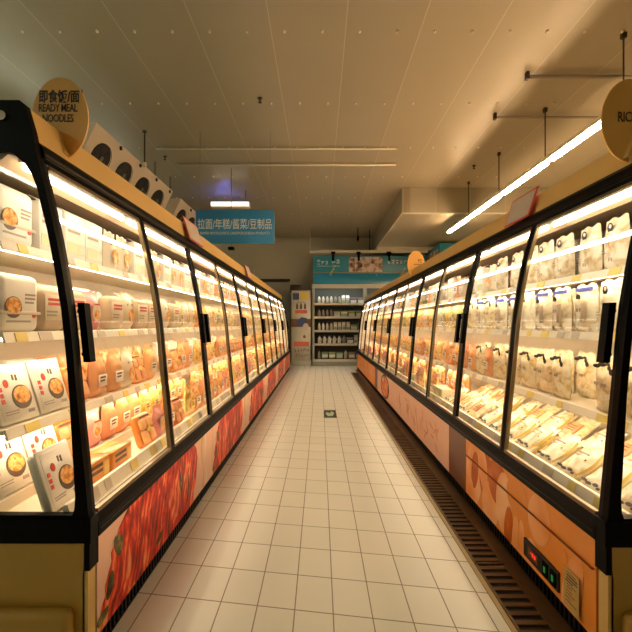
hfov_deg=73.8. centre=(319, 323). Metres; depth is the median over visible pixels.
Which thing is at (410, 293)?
carton
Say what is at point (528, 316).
bag
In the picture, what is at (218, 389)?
pouch
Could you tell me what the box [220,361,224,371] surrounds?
pouch
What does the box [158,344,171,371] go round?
pouch
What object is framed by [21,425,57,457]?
box
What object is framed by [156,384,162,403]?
pouch
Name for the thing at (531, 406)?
bag
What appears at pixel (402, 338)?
pouch
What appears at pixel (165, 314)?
pouch
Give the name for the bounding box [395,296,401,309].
carton
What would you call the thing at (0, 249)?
light
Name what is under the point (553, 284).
shelf
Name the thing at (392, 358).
pouch
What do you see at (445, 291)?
box
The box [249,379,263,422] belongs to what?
picture
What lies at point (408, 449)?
drain grate
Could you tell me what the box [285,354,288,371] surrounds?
picture
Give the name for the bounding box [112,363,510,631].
floor
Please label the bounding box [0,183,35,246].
box
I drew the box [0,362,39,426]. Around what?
box
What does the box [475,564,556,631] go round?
drain grate
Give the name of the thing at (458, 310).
pouch
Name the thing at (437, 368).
pouch
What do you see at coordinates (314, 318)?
shelf
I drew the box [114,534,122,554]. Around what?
picture
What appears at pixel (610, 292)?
bag
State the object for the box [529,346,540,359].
bag
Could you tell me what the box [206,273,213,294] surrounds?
carton
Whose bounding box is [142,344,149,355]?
pouch
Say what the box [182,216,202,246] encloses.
placard
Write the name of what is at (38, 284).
box
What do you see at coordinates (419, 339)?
pouch
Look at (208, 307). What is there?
pouch
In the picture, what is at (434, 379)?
pouch
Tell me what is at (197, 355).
pouch
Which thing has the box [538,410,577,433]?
bag
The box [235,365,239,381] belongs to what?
pouch
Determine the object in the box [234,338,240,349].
pouch
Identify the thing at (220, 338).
pouch
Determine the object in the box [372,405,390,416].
drain grate
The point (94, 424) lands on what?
pouch
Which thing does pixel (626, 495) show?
bag
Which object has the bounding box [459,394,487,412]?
bag
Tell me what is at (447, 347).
pouch
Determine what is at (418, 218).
soffit
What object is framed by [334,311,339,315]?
pack
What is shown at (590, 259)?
bag
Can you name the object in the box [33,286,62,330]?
box
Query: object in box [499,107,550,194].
linear light
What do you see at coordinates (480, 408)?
bag
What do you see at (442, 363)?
shelf
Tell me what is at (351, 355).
pack
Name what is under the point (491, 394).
bag
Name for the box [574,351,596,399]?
bag
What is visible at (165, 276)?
carton
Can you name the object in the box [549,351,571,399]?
bag
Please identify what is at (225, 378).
pouch
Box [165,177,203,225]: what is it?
cooler
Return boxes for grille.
[101,367,289,631]
[357,367,587,631]
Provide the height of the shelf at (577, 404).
0.018 m
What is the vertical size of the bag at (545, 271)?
0.268 m
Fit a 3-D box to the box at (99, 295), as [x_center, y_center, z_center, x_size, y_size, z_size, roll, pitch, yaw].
[-1.412,-0.084,2.550,0.104,0.235,0.219,0,0,0]
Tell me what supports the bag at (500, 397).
on the refrigerated display case at (573, 541)
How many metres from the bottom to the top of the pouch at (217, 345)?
0.241 m
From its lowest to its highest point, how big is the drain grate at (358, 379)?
0.012 m
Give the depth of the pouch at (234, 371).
5.06 m
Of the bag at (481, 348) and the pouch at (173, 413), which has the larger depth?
the bag at (481, 348)
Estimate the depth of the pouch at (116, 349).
2.87 m
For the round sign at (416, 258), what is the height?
0.360 m
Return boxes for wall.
[213,238,424,362]
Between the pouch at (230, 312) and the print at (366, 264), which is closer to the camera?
the pouch at (230, 312)
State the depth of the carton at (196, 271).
4.26 m
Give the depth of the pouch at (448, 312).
4.64 m
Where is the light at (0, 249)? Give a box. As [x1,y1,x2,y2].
[0,249,193,294]
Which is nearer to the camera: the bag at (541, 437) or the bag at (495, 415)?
the bag at (541, 437)
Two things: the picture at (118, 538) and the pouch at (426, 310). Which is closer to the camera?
the picture at (118, 538)
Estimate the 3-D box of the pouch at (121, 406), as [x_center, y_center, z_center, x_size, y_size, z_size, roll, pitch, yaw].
[-1.268,0.558,2.683,0.082,0.241,0.155,0,0,-1]
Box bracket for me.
[141,130,146,166]
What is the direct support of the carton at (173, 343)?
on the refrigerated display case at (79, 566)
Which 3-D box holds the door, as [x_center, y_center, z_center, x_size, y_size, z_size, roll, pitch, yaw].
[-1.540,-0.090,13.351,1.180,2.680,0.098,0,0,0]
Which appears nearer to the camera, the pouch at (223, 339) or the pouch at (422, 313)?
the pouch at (223, 339)
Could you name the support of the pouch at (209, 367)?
on the refrigerated display case at (79, 566)
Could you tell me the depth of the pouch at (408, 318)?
6.69 m
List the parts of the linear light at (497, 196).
hanging rod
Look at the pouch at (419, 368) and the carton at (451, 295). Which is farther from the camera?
the pouch at (419, 368)
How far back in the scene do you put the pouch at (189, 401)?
3.33 m
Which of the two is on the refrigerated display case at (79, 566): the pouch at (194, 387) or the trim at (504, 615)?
the pouch at (194, 387)
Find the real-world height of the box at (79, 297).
0.200 m
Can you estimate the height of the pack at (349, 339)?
0.200 m
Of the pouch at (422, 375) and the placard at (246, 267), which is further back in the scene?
the placard at (246, 267)
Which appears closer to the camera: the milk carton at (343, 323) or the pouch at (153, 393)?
the pouch at (153, 393)
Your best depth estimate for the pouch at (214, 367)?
5.05 m
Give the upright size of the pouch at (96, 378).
0.241 m
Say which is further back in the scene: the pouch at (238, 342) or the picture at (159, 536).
the pouch at (238, 342)
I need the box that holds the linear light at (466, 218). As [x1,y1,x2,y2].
[446,181,470,232]
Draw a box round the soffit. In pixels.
[372,188,548,253]
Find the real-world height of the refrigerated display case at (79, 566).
2.066 m
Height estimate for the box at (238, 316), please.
0.200 m
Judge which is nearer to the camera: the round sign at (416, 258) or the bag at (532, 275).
the bag at (532, 275)
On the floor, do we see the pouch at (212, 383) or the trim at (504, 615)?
the trim at (504, 615)
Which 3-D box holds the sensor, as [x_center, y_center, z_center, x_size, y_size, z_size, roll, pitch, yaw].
[-1.570,-2.030,7.450,0.100,1.440,0.100,0,0,0]
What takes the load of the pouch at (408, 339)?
on the refrigerated display case at (573, 541)
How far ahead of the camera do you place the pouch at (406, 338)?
6.86 m
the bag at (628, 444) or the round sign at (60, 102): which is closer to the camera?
the round sign at (60, 102)
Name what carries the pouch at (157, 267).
on the refrigerated display case at (79, 566)
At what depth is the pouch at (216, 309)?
5.07 m
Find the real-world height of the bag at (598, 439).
0.145 m
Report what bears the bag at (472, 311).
on the refrigerated display case at (573, 541)
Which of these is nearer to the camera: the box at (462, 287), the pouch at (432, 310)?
the box at (462, 287)
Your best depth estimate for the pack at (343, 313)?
12.72 m
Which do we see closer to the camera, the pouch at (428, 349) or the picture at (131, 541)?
the picture at (131, 541)
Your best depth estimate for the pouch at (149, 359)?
3.02 m
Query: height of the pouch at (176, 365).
0.183 m
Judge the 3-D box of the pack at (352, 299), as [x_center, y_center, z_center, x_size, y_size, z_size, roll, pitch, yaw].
[1.013,-0.703,12.768,0.192,0.200,0.103,0,0,0]
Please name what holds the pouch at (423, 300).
on the refrigerated display case at (573, 541)
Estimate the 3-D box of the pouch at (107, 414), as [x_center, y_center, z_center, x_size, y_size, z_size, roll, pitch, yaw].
[-1.269,0.558,2.517,0.082,0.241,0.155,0,0,-1]
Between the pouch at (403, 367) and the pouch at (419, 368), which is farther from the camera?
the pouch at (403, 367)
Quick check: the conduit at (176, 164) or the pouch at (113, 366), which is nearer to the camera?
the pouch at (113, 366)
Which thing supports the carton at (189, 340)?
on the refrigerated display case at (79, 566)
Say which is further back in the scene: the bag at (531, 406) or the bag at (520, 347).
the bag at (520, 347)
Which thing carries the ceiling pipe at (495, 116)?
attached to the ceiling
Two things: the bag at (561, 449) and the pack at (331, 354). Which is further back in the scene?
the pack at (331, 354)
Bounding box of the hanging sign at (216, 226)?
[196,210,273,243]
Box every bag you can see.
[445,387,468,403]
[452,390,478,407]
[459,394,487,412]
[467,398,497,418]
[468,300,477,328]
[473,266,480,293]
[474,383,494,397]
[475,342,485,373]
[476,299,485,328]
[479,406,502,426]
[483,297,495,328]
[484,387,503,400]
[485,341,491,350]
[490,392,516,409]
[490,410,525,433]
[492,344,506,379]
[494,256,509,289]
[495,296,508,329]
[495,394,526,411]
[504,344,508,355]
[505,348,520,383]
[508,295,521,329]
[509,251,523,286]
[509,416,541,442]
[513,399,542,420]
[517,423,560,452]
[518,345,523,356]
[519,347,535,388]
[520,291,536,329]
[523,404,560,424]
[526,245,538,283]
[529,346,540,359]
[534,349,552,393]
[535,239,555,281]
[535,289,552,330]
[536,433,585,466]
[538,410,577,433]
[542,348,555,355]
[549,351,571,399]
[552,286,573,330]
[553,233,575,278]
[554,416,600,440]
[556,443,603,480]
[558,349,574,393]
[571,288,576,330]
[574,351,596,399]
[575,240,578,274]
[575,283,598,331]
[577,223,603,273]
[580,428,627,449]
[580,458,631,493]
[593,358,612,411]
[596,277,622,332]
[601,213,630,268]
[621,482,631,513]
[624,438,631,460]
[626,360,631,418]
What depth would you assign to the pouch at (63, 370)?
2.08 m
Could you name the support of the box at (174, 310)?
on the refrigerated display case at (79, 566)
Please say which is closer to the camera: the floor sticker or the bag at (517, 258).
the bag at (517, 258)
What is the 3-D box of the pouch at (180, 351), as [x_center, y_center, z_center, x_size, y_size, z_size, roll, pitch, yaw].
[-1.248,0.278,3.750,0.088,0.241,0.155,0,0,1]
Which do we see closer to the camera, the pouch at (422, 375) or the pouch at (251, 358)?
the pouch at (422, 375)
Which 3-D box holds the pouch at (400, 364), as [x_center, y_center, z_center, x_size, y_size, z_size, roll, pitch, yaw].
[1.234,0.628,6.398,0.087,0.241,0.155,0,0,1]
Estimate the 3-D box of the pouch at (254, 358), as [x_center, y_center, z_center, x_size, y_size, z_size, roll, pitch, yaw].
[-1.052,0.608,6.825,0.085,0.241,0.155,0,0,2]
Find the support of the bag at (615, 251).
on the refrigerated display case at (573, 541)
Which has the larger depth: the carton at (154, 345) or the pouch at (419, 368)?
the pouch at (419, 368)
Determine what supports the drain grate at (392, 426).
on the floor
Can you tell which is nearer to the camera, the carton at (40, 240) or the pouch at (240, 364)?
the carton at (40, 240)
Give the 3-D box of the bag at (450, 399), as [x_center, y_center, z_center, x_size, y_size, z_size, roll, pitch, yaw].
[1.285,0.676,3.955,0.198,0.145,0.185,0,0,1]
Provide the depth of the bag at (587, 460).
2.02 m
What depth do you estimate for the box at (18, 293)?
1.69 m
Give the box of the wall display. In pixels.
[290,285,301,292]
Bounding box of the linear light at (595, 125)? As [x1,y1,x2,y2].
[545,32,626,160]
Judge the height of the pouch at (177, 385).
0.241 m
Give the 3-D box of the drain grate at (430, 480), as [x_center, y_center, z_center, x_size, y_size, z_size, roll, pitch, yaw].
[0.877,1.244,3.462,0.155,0.012,0.855,0,0,0]
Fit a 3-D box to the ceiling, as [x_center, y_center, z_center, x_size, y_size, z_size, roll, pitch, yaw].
[0.000,-2.791,4.700,12.000,0.119,17.400,0,0,0]
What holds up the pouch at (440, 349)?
on the refrigerated display case at (573, 541)
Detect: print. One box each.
[349,257,381,271]
[426,249,437,260]
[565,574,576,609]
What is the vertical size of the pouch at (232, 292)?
0.241 m
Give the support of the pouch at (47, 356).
on the refrigerated display case at (79, 566)
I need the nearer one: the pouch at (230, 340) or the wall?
the pouch at (230, 340)
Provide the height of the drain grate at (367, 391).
0.012 m
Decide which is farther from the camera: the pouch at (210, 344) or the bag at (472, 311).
the pouch at (210, 344)
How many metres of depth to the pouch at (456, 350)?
4.32 m
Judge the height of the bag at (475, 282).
0.268 m
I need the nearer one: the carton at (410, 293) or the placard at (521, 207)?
the placard at (521, 207)
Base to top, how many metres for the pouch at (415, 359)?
0.241 m
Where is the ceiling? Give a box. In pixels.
[0,0,631,237]
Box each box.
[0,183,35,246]
[0,272,40,332]
[0,358,35,363]
[24,358,69,413]
[27,454,50,511]
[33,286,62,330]
[36,283,57,288]
[59,291,85,330]
[73,290,101,328]
[98,296,122,329]
[130,299,147,328]
[143,301,155,328]
[167,304,179,327]
[226,312,229,325]
[232,312,236,325]
[236,313,240,325]
[443,283,447,299]
[459,277,468,296]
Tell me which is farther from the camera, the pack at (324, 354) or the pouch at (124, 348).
the pack at (324, 354)
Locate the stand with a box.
[291,290,310,365]
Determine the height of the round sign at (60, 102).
0.344 m
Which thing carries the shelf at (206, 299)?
attached to the refrigerated display case at (79, 566)
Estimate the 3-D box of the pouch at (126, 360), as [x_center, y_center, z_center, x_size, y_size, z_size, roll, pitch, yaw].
[-1.238,0.278,2.686,0.088,0.241,0.150,0,0,-1]
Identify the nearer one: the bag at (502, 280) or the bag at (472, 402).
the bag at (502, 280)
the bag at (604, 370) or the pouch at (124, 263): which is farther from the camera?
the pouch at (124, 263)
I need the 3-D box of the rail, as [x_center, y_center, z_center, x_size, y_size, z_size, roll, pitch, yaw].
[1.423,-2.415,12.300,3.454,0.670,0.060,0,0,0]
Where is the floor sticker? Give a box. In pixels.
[324,410,336,417]
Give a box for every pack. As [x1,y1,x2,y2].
[322,352,327,358]
[329,352,334,358]
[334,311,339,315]
[336,352,342,358]
[341,311,347,315]
[347,337,352,342]
[348,311,354,315]
[348,352,354,358]
[350,297,356,302]
[351,324,356,329]
[357,297,363,302]
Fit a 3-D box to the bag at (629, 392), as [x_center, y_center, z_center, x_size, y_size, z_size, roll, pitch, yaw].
[1.431,0.298,1.873,0.100,0.271,0.190,0,0,1]
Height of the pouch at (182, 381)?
0.183 m
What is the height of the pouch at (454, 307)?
0.241 m
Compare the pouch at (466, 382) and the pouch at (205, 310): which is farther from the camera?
the pouch at (205, 310)
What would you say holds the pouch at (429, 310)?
on the refrigerated display case at (573, 541)
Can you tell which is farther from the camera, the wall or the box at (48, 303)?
the wall
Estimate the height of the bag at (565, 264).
0.268 m
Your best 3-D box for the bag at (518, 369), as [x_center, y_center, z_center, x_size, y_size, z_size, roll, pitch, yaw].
[1.433,0.298,3.111,0.100,0.271,0.190,0,0,-1]
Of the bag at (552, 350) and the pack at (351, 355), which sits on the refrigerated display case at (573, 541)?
the bag at (552, 350)
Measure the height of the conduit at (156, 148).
0.032 m
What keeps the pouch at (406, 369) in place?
on the refrigerated display case at (573, 541)
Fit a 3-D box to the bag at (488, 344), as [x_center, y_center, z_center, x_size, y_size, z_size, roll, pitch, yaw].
[1.578,0.298,3.950,0.100,0.271,0.190,0,0,2]
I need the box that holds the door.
[260,279,289,342]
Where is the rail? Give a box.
[310,230,427,252]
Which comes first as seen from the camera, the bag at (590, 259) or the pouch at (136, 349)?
the bag at (590, 259)
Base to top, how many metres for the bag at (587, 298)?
0.264 m
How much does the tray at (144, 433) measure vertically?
0.183 m
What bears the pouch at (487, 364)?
on the refrigerated display case at (573, 541)
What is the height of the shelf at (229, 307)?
0.018 m
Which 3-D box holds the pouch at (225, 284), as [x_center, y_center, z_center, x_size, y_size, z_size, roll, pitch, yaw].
[-1.259,-0.437,5.604,0.082,0.241,0.155,0,0,0]
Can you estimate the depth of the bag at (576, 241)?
2.62 m
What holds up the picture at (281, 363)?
attached to the refrigerated display case at (79, 566)
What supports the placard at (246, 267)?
attached to the refrigerated display case at (79, 566)
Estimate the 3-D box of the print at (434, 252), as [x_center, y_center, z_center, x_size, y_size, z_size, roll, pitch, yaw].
[3.215,-1.825,12.200,0.010,0.450,1.400,0,0,0]
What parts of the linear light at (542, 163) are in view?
hanging rod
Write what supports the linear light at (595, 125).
hanging from the ceiling
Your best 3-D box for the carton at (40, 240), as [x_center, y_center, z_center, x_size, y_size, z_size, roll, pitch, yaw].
[-1.266,-0.440,1.916,0.092,0.247,0.165,0,0,0]
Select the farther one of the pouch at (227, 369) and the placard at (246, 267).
the placard at (246, 267)
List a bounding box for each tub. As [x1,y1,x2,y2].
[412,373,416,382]
[433,385,445,395]
[437,387,451,399]
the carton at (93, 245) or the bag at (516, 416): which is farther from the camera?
the bag at (516, 416)
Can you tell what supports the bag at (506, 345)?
on the refrigerated display case at (573, 541)
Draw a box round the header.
[425,243,455,260]
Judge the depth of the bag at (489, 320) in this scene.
3.51 m
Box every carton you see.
[29,195,61,251]
[57,207,84,260]
[80,217,101,265]
[90,441,130,471]
[90,454,109,483]
[126,238,144,276]
[150,342,158,371]
[157,252,170,283]
[168,340,176,349]
[179,262,190,288]
[184,338,192,353]
[195,269,199,291]
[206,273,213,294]
[211,336,215,344]
[240,289,245,303]
[342,322,345,329]
[346,322,349,329]
[354,335,357,342]
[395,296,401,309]
[407,292,414,306]
[436,282,445,300]
[448,276,456,298]
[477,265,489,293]
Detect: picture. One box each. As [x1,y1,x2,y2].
[97,604,109,627]
[100,445,196,631]
[106,570,113,599]
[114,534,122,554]
[156,530,162,544]
[179,467,181,495]
[201,434,206,486]
[213,399,242,472]
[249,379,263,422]
[267,367,275,397]
[278,360,283,381]
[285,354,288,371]
[381,375,388,398]
[466,444,583,616]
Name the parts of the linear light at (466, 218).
hanging rod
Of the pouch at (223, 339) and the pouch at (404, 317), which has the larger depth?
the pouch at (404, 317)
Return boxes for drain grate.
[354,377,363,381]
[358,382,368,387]
[361,388,373,394]
[366,395,381,404]
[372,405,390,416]
[380,417,403,433]
[391,434,422,458]
[407,458,451,496]
[431,496,504,565]
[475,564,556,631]
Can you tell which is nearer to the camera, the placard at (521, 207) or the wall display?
the placard at (521, 207)
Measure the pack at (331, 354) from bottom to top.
0.200 m
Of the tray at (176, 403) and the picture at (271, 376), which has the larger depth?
the picture at (271, 376)
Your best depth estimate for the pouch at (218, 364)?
5.24 m
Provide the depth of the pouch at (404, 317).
7.03 m
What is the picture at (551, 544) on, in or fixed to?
attached to the refrigerated display case at (573, 541)
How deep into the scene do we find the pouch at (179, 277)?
3.68 m
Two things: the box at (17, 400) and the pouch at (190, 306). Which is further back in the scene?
the pouch at (190, 306)
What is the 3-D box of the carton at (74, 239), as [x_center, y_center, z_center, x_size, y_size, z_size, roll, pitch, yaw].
[-1.262,-0.440,2.101,0.092,0.247,0.165,0,0,1]
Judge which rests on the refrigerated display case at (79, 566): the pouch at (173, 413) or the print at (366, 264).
the pouch at (173, 413)
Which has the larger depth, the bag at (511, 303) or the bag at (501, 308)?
the bag at (501, 308)
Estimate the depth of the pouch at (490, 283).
3.49 m
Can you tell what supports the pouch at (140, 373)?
on the refrigerated display case at (79, 566)
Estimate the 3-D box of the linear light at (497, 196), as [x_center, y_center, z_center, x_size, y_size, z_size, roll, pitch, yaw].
[2.870,-2.385,7.357,0.090,0.730,1.375,0,0,0]
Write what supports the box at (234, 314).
on the refrigerated display case at (79, 566)
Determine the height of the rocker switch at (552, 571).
0.060 m
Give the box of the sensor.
[228,169,234,249]
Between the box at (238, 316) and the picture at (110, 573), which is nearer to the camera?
the picture at (110, 573)
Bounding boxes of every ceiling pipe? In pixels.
[493,113,598,120]
[525,71,631,80]
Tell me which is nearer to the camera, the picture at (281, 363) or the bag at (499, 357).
the bag at (499, 357)
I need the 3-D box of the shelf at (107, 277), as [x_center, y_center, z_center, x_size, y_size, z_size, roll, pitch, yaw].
[-1.413,-0.306,2.857,0.425,0.018,2.579,0,0,0]
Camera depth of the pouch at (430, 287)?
5.50 m
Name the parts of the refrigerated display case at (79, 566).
frame, panel, corner post, handle, glass door, panel, picture panel, header rail, glass door, sill rail, handle, handle, glass door, picture panel, glass door, handle, handle, glass door, glass door, picture panel, handle, glass door, glass door, picture panel, glass door, glass door, picture panel, glass door, glass door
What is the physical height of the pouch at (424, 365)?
0.241 m
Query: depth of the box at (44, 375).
1.91 m
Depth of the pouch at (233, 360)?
6.11 m
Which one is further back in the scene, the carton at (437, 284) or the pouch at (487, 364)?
the carton at (437, 284)
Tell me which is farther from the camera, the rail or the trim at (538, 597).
the rail
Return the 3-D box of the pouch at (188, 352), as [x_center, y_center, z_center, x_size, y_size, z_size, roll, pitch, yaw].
[-1.237,0.278,3.915,0.082,0.241,0.155,0,0,1]
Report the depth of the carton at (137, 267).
2.80 m
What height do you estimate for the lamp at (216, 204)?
0.370 m
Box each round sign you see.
[33,77,88,157]
[407,251,423,275]
[600,79,631,162]
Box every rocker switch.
[542,560,547,578]
[550,569,555,587]
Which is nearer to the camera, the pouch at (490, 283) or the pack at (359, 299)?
the pouch at (490, 283)
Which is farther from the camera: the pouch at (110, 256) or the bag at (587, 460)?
the pouch at (110, 256)
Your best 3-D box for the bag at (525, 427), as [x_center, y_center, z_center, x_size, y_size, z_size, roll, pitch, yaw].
[1.292,0.676,2.694,0.198,0.145,0.185,0,0,1]
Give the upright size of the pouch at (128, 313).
0.241 m
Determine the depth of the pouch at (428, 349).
5.38 m
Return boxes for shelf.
[0,250,187,293]
[0,365,195,435]
[159,294,235,304]
[190,349,242,364]
[219,305,261,310]
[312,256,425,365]
[314,305,362,305]
[314,318,359,318]
[393,309,427,312]
[413,353,469,368]
[419,299,496,308]
[464,369,631,421]
[477,275,623,298]
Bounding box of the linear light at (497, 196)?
[468,152,501,216]
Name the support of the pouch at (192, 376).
on the refrigerated display case at (79, 566)
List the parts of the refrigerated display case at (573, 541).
glass door, glass door, picture panel, glass door, glass door, joint panel, glass door, picture panel, glass door, glass door, glass door, handle, handle, picture panel, glass door, glass door, joint panel, handle, handle, sill rail, glass door, header rail, panel, picture panel, glass door, rating plate, handle, panel, frame, corner post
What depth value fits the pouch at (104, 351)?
2.67 m
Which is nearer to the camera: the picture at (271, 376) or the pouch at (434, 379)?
the pouch at (434, 379)
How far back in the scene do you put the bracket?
5.99 m
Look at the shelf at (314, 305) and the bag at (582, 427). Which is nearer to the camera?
the bag at (582, 427)
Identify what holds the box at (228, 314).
on the refrigerated display case at (79, 566)
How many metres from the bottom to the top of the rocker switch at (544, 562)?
0.060 m
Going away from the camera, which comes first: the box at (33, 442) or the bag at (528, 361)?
the box at (33, 442)
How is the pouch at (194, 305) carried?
on the refrigerated display case at (79, 566)
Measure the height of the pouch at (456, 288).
0.241 m
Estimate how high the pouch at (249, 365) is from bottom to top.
0.216 m
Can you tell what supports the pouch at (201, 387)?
on the refrigerated display case at (79, 566)
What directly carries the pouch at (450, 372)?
on the refrigerated display case at (573, 541)
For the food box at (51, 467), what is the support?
on the refrigerated display case at (79, 566)
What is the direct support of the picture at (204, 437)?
attached to the refrigerated display case at (79, 566)
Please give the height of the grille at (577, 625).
0.066 m
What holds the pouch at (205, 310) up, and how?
on the refrigerated display case at (79, 566)
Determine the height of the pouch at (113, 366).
0.241 m
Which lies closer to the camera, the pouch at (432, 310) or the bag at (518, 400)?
the bag at (518, 400)
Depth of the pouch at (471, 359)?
3.87 m
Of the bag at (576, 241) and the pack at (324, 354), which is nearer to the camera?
the bag at (576, 241)
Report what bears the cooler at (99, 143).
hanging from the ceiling
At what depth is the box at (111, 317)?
2.46 m
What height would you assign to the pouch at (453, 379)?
0.241 m
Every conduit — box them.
[156,148,396,149]
[176,164,395,165]
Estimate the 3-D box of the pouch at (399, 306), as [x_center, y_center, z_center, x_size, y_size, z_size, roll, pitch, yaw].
[1.441,-0.382,7.580,0.082,0.241,0.155,0,0,1]
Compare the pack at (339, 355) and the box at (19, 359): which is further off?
the pack at (339, 355)
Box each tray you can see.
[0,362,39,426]
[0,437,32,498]
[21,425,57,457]
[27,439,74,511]
[53,418,72,456]
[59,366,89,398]
[130,412,156,448]
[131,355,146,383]
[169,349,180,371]
[171,397,185,425]
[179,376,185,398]
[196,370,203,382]
[198,368,203,380]
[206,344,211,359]
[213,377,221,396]
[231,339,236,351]
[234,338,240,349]
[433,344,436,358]
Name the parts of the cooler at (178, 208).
casing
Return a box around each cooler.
[81,90,172,208]
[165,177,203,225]
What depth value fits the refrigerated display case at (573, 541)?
2.33 m
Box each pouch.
[37,355,54,359]
[57,353,66,367]
[81,351,88,380]
[82,290,100,329]
[86,352,106,397]
[86,408,101,447]
[96,349,107,365]
[99,402,117,440]
[102,229,118,268]
[105,350,122,392]
[110,347,120,359]
[114,397,129,432]
[116,234,130,271]
[120,291,133,328]
[120,349,134,387]
[123,346,132,355]
[126,393,140,425]
[132,345,142,360]
[137,389,150,414]
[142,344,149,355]
[142,346,156,379]
[147,386,159,414]
[150,249,160,280]
[151,402,164,438]
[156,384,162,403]
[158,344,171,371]
[160,298,169,327]
[161,399,174,431]
[169,380,174,397]
[171,260,175,284]
[172,377,181,398]
[174,260,182,285]
[175,301,183,327]
[175,342,185,368]
[181,301,189,327]
[183,341,192,367]
[183,384,194,415]
[187,302,195,326]
[189,371,197,386]
[191,382,200,410]
[193,304,198,326]
[193,340,201,363]
[197,379,205,407]
[198,270,204,292]
[202,273,208,293]
[203,305,209,321]
[207,306,213,326]
[207,339,214,358]
[208,366,212,375]
[209,374,215,399]
[211,306,216,326]
[211,363,218,376]
[214,278,218,296]
[214,307,220,326]
[214,337,221,356]
[216,362,221,373]
[216,370,223,390]
[218,308,223,326]
[219,337,223,355]
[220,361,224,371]
[221,281,225,297]
[222,337,226,354]
[222,370,227,390]
[224,282,228,298]
[225,367,229,388]
[227,284,231,299]
[229,310,233,325]
[229,336,232,351]
[230,285,233,300]
[231,357,235,365]
[232,364,236,383]
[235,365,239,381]
[237,362,241,378]
[239,360,244,378]
[247,360,250,373]
[250,356,254,371]
[253,354,256,368]
[390,354,394,367]
[397,296,401,308]
[397,313,400,325]
[398,357,403,371]
[400,335,403,348]
[402,361,405,375]
[403,312,406,326]
[404,336,407,350]
[404,361,408,376]
[406,336,410,350]
[407,312,411,326]
[411,363,415,379]
[413,357,417,366]
[415,367,420,384]
[416,311,421,326]
[416,337,420,353]
[418,366,425,386]
[419,310,423,326]
[419,338,424,354]
[420,288,426,303]
[421,360,427,373]
[422,309,427,326]
[424,338,429,356]
[425,309,430,326]
[426,286,431,302]
[427,339,434,355]
[428,309,433,326]
[430,285,434,301]
[430,371,438,391]
[433,285,435,301]
[435,340,443,360]
[435,365,440,382]
[436,307,442,327]
[438,367,446,384]
[441,307,446,327]
[443,341,450,362]
[444,306,451,327]
[446,369,453,388]
[447,347,454,364]
[450,305,456,327]
[451,371,456,389]
[453,343,458,365]
[454,276,460,297]
[454,305,460,327]
[461,375,471,393]
[463,344,468,367]
[468,345,477,370]
[483,347,493,376]
[486,264,496,291]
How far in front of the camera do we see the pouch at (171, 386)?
3.53 m
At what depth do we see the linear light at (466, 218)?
8.44 m
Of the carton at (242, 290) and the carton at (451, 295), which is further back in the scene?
the carton at (242, 290)
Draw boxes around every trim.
[350,372,517,631]
[356,370,573,631]
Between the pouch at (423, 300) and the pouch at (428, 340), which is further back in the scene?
the pouch at (423, 300)
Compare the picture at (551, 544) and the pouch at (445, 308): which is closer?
the picture at (551, 544)
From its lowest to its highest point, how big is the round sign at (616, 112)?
0.336 m
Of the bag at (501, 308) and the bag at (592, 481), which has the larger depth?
the bag at (501, 308)
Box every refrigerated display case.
[0,100,289,631]
[357,152,631,631]
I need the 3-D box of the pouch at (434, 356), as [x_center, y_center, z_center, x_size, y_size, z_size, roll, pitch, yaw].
[1.438,0.342,5.220,0.100,0.183,0.190,0,0,-1]
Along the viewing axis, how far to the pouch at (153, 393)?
3.15 m
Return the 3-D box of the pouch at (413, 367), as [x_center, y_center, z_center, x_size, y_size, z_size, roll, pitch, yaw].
[1.226,0.628,5.550,0.087,0.241,0.155,0,0,-1]
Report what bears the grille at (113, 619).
attached to the refrigerated display case at (79, 566)
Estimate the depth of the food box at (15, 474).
1.72 m
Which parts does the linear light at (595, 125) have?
hanging rod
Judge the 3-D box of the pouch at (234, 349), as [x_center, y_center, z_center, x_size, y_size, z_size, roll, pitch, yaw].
[-1.246,0.307,5.979,0.100,0.183,0.190,0,0,-1]
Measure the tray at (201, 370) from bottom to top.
0.183 m
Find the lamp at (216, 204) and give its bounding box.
[211,190,249,208]
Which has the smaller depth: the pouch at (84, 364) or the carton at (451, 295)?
the pouch at (84, 364)
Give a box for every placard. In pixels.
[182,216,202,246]
[244,264,251,278]
[504,186,538,227]
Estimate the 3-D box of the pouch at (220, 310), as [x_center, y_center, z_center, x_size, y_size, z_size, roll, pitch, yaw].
[-1.248,-0.087,5.268,0.087,0.241,0.155,0,0,-2]
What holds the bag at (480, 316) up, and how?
on the refrigerated display case at (573, 541)
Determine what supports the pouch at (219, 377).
on the refrigerated display case at (79, 566)
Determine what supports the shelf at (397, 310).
attached to the refrigerated display case at (573, 541)
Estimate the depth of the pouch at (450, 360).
4.52 m
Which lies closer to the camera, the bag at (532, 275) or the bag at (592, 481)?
the bag at (592, 481)
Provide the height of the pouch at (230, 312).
0.241 m
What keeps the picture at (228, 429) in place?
attached to the refrigerated display case at (79, 566)
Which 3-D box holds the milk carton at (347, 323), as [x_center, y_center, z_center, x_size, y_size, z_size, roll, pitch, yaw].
[0.850,0.072,12.769,0.100,0.270,0.102,0,0,0]
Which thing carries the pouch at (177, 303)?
on the refrigerated display case at (79, 566)
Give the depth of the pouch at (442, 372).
4.98 m
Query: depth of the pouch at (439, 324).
4.98 m
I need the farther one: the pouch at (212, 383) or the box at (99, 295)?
the pouch at (212, 383)
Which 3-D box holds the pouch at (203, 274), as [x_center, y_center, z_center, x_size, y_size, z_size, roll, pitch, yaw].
[-1.259,-0.437,4.587,0.082,0.241,0.155,0,0,-1]

